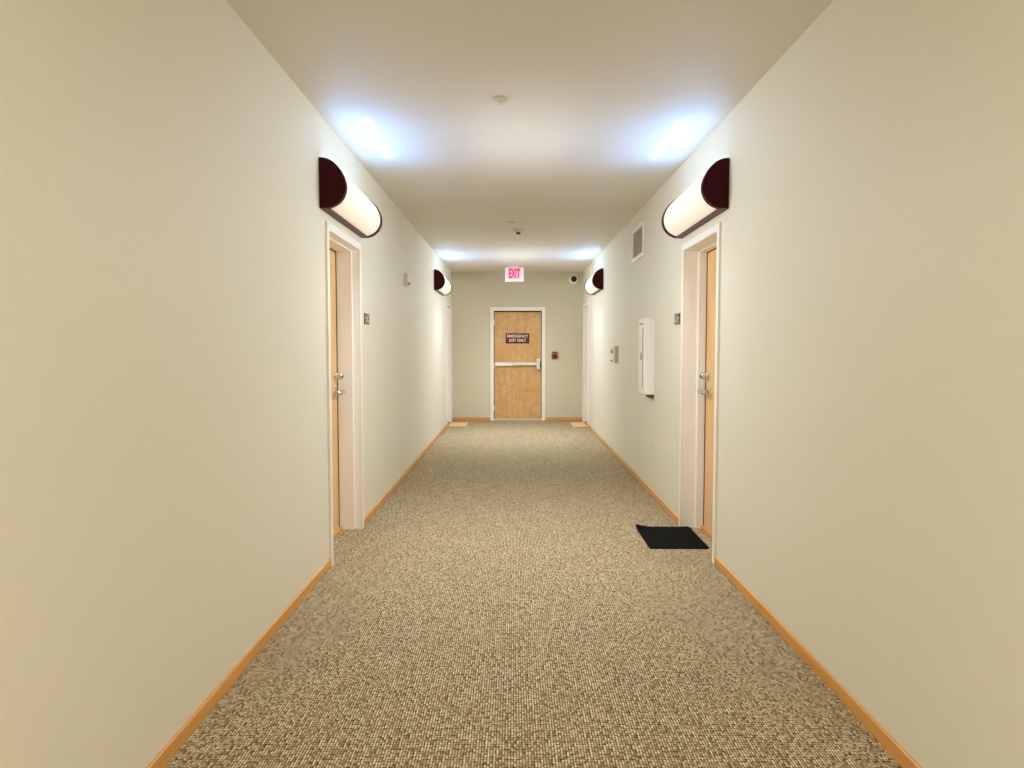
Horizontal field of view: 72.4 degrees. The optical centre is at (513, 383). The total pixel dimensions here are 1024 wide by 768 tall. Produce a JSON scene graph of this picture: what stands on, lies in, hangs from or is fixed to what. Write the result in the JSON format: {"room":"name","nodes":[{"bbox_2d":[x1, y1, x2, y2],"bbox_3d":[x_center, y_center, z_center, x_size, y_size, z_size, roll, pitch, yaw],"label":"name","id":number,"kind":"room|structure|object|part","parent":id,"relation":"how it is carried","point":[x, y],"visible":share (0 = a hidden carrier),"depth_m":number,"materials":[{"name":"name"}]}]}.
{"room":"apartment building corridor","nodes":[
{"label":"apartment building corridor","id":0,"kind":"room"},
{"bbox_2d":[0,0,451,767],"bbox_3d":[-1.330,-0.169,3.045,0.240,2.895,21.300,0,3,0],"label":"wall","id":1,"kind":"structure","parent":0,"point":[164,493],"depth_m":2.40,"materials":[{"name":"paint"}]},
{"bbox_2d":[146,417,452,767],"bbox_3d":[-1.204,1.248,3.120,0.011,0.058,21.300,0,3,0],"label":"baseboard","id":2,"kind":"structure","parent":1,"relation":"attached to","point":[170,749],"depth_m":3.13,"materials":[{"name":"brown wood"}]},
{"bbox_2d":[325,221,363,565],"bbox_3d":[-1.315,0.052,5.040,0.240,2.245,1.000,0,3,0],"label":"door","id":3,"kind":"structure","parent":1,"relation":"in","point":[342,252],"depth_m":5.45,"materials":[{"name":"brown wood"}]},
{"bbox_3d":[-1.333,0.065,5.351,0.077,0.044,0.144,0,3,0],"label":"lever","id":4,"kind":"part","parent":3,"relation":"part of","materials":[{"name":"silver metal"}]},
{"bbox_2d":[319,157,381,237],"bbox_3d":[-1.127,-1.284,4.959,0.166,0.310,1.220,0,3,0],"label":"wall sconce","id":5,"kind":"object","parent":1,"relation":"attached to","point":[339,197],"visible":1,"depth_m":4.57,"materials":[{"name":"white glass"}]},
{"bbox_3d":[-1.183,-1.141,4.967,0.055,0.022,1.132,0,3,0],"label":"rail","id":6,"kind":"part","parent":5,"relation":"part of","materials":[{"name":"red wood"}]},
{"bbox_2d":[332,175,379,235],"bbox_3d":[-1.109,-1.265,4.960,0.113,0.257,1.140,0,3,0],"label":"diffuser","id":7,"kind":"object","parent":5,"relation":"attached to","point":[355,210],"depth_m":4.89,"materials":[{"name":"plastic"}]},
{"bbox_3d":[-1.128,-1.314,5.520,0.164,0.307,0.006,0,3,0],"label":"cap trim","id":8,"kind":"part","parent":5,"relation":"part of","materials":[{"name":"red wood"}]},
{"bbox_2d":[364,313,368,324],"bbox_3d":[-1.206,-0.534,5.745,0.008,0.090,0.180,0,3,0],"label":"number sign","id":9,"kind":"object","parent":1,"relation":"attached to","point":[366,316],"visible":1,"depth_m":5.72,"materials":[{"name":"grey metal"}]},
{"bbox_2d":[404,273,409,285],"bbox_3d":[-1.183,-1.161,7.805,0.053,0.135,0.150,0,3,0],"label":"wall sensor","id":10,"kind":"object","parent":1,"relation":"attached to","point":[406,275],"visible":1,"depth_m":7.73,"materials":[{"name":"plastic"}]},
{"bbox_2d":[434,269,451,295],"bbox_3d":[-1.127,-1.615,11.220,0.166,0.310,1.220,0,3,0],"label":"wall sconce","id":11,"kind":"object","parent":1,"relation":"attached to","point":[442,285],"visible":1,"depth_m":10.62,"materials":[{"name":"white glass"}]},
{"bbox_2d":[439,275,450,294],"bbox_3d":[-1.109,-1.596,11.221,0.113,0.257,1.140,0,3,0],"label":"diffuser","id":12,"kind":"object","parent":11,"relation":"attached to","point":[444,284],"depth_m":10.98,"materials":[{"name":"glass"}]},
{"bbox_2d":[446,302,451,426],"bbox_3d":[-1.315,-0.371,13.029,0.240,2.245,1.000,0,3,0],"label":"door","id":13,"kind":"structure","parent":1,"relation":"in","point":[448,306],"depth_m":13.46,"materials":[{"name":"white wood"}]},
{"bbox_2d":[451,272,582,416],"bbox_3d":[0.067,-0.736,13.780,2.554,2.895,0.200,0,3,0],"label":"wall","id":14,"kind":"structure","parent":0,"point":[473,293],"depth_m":13.67,"materials":[{"name":"paint"}]},
{"bbox_2d":[490,307,544,419],"bbox_3d":[0.080,-0.393,13.736,1.077,2.215,0.165,0,3,0],"label":"door","id":15,"kind":"structure","parent":14,"relation":"in","point":[517,370],"depth_m":13.72,"materials":[{"name":"brown wood"}]},
{"bbox_3d":[-0.195,-0.388,13.684,0.330,0.066,0.030,0,3,0],"label":"rail","id":16,"kind":"part","parent":15,"relation":"part of","materials":[{"name":"white metal"}]},
{"bbox_2d":[506,333,528,342],"bbox_3d":[0.075,-0.894,13.700,0.464,0.200,0.010,0,3,0],"label":"door sign","id":17,"kind":"object","parent":15,"relation":"attached to","point":[510,337],"visible":1,"depth_m":13.70,"materials":[{"name":"red plastic"}]},
{"bbox_2d":[453,417,581,419],"bbox_3d":[0.067,0.686,13.750,2.532,0.058,0.011,0,3,0],"label":"baseboard","id":18,"kind":"structure","parent":14,"relation":"attached to","point":[454,418],"depth_m":13.74,"materials":[{"name":"brown wood"}]},
{"bbox_2d":[552,352,557,357],"bbox_3d":[0.800,-0.565,13.660,0.110,0.130,0.058,0,3,0],"label":"fire alarm","id":19,"kind":"object","parent":14,"relation":"attached to","point":[554,354],"visible":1,"depth_m":13.64,"materials":[{"name":"red plastic"}]},
{"bbox_2d":[569,274,577,283],"bbox_3d":[1.165,-2.034,13.560,0.184,0.184,0.104,0,3,0],"label":"security camera","id":20,"kind":"object","parent":14,"relation":"attached to","point":[573,279],"visible":1,"depth_m":13.55,"materials":[{"name":"white plastic"}]},
{"bbox_2d":[226,0,832,271],"bbox_3d":[0.067,-1.692,3.015,3.034,0.150,21.800,0,3,0],"label":"ceiling","id":21,"kind":"structure","parent":0,"point":[608,99],"depth_m":4.07,"materials":[{"name":"paint"}]},
{"bbox_2d":[494,95,508,105],"bbox_3d":[-0.073,-1.652,4.098,0.090,0.044,0.090,0,3,0],"label":"sprinkler","id":22,"kind":"object","parent":21,"relation":"attached to","point":[500,98],"visible":1,"depth_m":4.08,"materials":[{"name":"plastic"}]},
{"bbox_2d":[505,266,523,281],"bbox_3d":[0.012,-1.986,12.633,0.338,0.278,0.150,0,3,0],"label":"exit sign","id":23,"kind":"object","parent":21,"relation":"hanging from","point":[512,273],"visible":1,"depth_m":12.60,"materials":[{"name":"white plastic"}]},
{"bbox_3d":[0.012,-1.994,12.602,0.216,0.198,0.001,0,3,0],"label":"letter panel","id":24,"kind":"part","parent":23,"relation":"part of","materials":[{"name":"plastic"}]},
{"bbox_2d":[513,229,523,233],"bbox_3d":[0.056,-1.888,8.692,0.140,0.056,0.140,0,3,0],"label":"smoke detector","id":25,"kind":"object","parent":21,"relation":"attached to","point":[518,231],"visible":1,"depth_m":8.65,"materials":[{"name":"plastic"}]},
{"bbox_2d":[164,420,901,767],"bbox_3d":[0.067,1.324,3.174,3.034,0.100,21.800,0,3,0],"label":"floor","id":26,"kind":"structure","parent":0,"point":[506,605],"depth_m":3.31,"materials":[{"name":"carpet"}]},
{"bbox_2d":[448,422,467,425],"bbox_3d":[-1.034,0.749,13.028,0.325,0.007,0.620,0,3,0],"label":"door mat","id":27,"kind":"object","parent":26,"relation":"on","point":[451,423],"visible":1,"depth_m":12.96,"materials":[{"name":"beige fabric"}]},
{"bbox_2d":[570,422,586,426],"bbox_3d":[1.205,0.751,12.998,0.250,0.007,0.680,0,3,0],"label":"door mat","id":28,"kind":"object","parent":26,"relation":"on","point":[575,424],"visible":1,"depth_m":12.96,"materials":[{"name":"beige fabric"}]},
{"bbox_2d":[636,524,708,548],"bbox_3d":[1.186,1.147,5.293,0.428,0.028,0.600,0,3,0],"label":"door mat","id":29,"kind":"object","parent":26,"relation":"on","point":[655,537],"visible":1,"depth_m":5.26,"materials":[{"name":"black rubber"}]},
{"bbox_2d":[582,0,1023,767],"bbox_3d":[1.464,-0.169,3.045,0.240,2.895,21.300,0,3,0],"label":"wall","id":30,"kind":"structure","parent":0,"point":[870,486],"depth_m":2.58,"materials":[{"name":"paint"}]},
{"bbox_2d":[582,302,588,426],"bbox_3d":[1.449,-0.371,13.029,0.240,2.245,1.000,0,3,0],"label":"door","id":31,"kind":"structure","parent":30,"relation":"in","point":[585,359],"depth_m":13.46,"materials":[{"name":"white wood"}]},
{"bbox_2d":[584,268,602,294],"bbox_3d":[1.261,-1.609,11.091,0.166,0.310,1.220,0,3,0],"label":"wall sconce","id":32,"kind":"object","parent":30,"relation":"attached to","point":[593,285],"visible":1,"depth_m":10.49,"materials":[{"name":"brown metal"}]},
{"bbox_2d":[585,274,597,293],"bbox_3d":[1.242,-1.589,11.092,0.113,0.257,1.140,0,3,0],"label":"diffuser","id":33,"kind":"object","parent":32,"relation":"attached to","point":[591,285],"depth_m":10.89,"materials":[{"name":"glass"}]},
{"bbox_2d":[610,346,617,362],"bbox_3d":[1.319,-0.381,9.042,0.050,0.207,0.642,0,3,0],"label":"thermostat","id":34,"kind":"object","parent":30,"relation":"attached to","point":[614,349],"visible":1,"depth_m":8.99,"materials":[{"name":"plastic"}]},
{"bbox_2d":[632,220,644,262],"bbox_3d":[1.334,-1.516,7.500,0.020,0.365,0.660,0,3,0],"label":"air vent","id":35,"kind":"object","parent":30,"relation":"in","point":[638,233],"visible":1,"depth_m":7.46,"materials":[{"name":"white metal"}]},
{"bbox_3d":[1.341,-1.516,7.500,0.003,0.275,0.570,0,3,0],"label":"panel","id":36,"kind":"part","parent":35,"relation":"part of","materials":[{"name":"plastic"}]},
{"bbox_2d":[638,318,654,397],"bbox_3d":[1.288,-0.253,6.826,0.112,0.765,0.300,0,3,0],"label":"fire extinguisher cabinet","id":37,"kind":"object","parent":30,"relation":"attached to","point":[646,325],"visible":1,"depth_m":6.68,"materials":[{"name":"white metal"}]},
{"bbox_3d":[1.250,-0.271,6.825,0.012,0.718,0.288,0,3,0],"label":"cabinet door","id":38,"kind":"part","parent":37,"relation":"part of","materials":[{"name":"white metal"}]},
{"bbox_2d":[674,313,679,324],"bbox_3d":[1.340,-0.533,5.735,0.008,0.090,0.180,0,3,0],"label":"number sign","id":39,"kind":"object","parent":30,"relation":"attached to","point":[677,316],"visible":1,"depth_m":5.72,"materials":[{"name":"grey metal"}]},
{"bbox_2d":[661,158,728,237],"bbox_3d":[1.261,-1.285,4.974,0.166,0.310,1.220,0,3,0],"label":"wall sconce","id":40,"kind":"object","parent":30,"relation":"attached to","point":[706,198],"visible":1,"depth_m":4.61,"materials":[{"name":"white glass"}]},
{"bbox_3d":[1.262,-1.315,5.535,0.164,0.307,0.006,0,3,0],"label":"cap trim","id":41,"kind":"part","parent":40,"relation":"part of","materials":[{"name":"red wood"}]},
{"bbox_2d":[664,173,715,235],"bbox_3d":[1.242,-1.266,4.975,0.113,0.257,1.140,0,3,0],"label":"diffuser","id":42,"kind":"object","parent":40,"relation":"attached to","point":[690,210],"depth_m":4.90,"materials":[{"name":"plastic"}]},
{"bbox_3d":[1.317,-1.141,4.982,0.055,0.022,1.132,0,3,0],"label":"rail","id":43,"kind":"part","parent":40,"relation":"part of","materials":[{"name":"red wood"}]},
{"bbox_2d":[679,222,721,563],"bbox_3d":[1.449,0.049,5.085,0.240,2.245,1.000,0,3,0],"label":"door","id":44,"kind":"structure","parent":30,"relation":"in","point":[701,255],"depth_m":5.50,"materials":[{"name":"brown wood"}]},
{"bbox_3d":[1.466,0.062,5.396,0.077,0.044,0.144,0,3,0],"label":"lever","id":45,"kind":"part","parent":44,"relation":"part of","materials":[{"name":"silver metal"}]},
{"bbox_2d":[588,424,921,767],"bbox_3d":[1.339,1.248,3.120,0.011,0.058,21.300,0,3,0],"label":"baseboard","id":46,"kind":"structure","parent":30,"relation":"attached to","point":[883,737],"depth_m":3.13,"materials":[{"name":"brown wood"}]}
]}

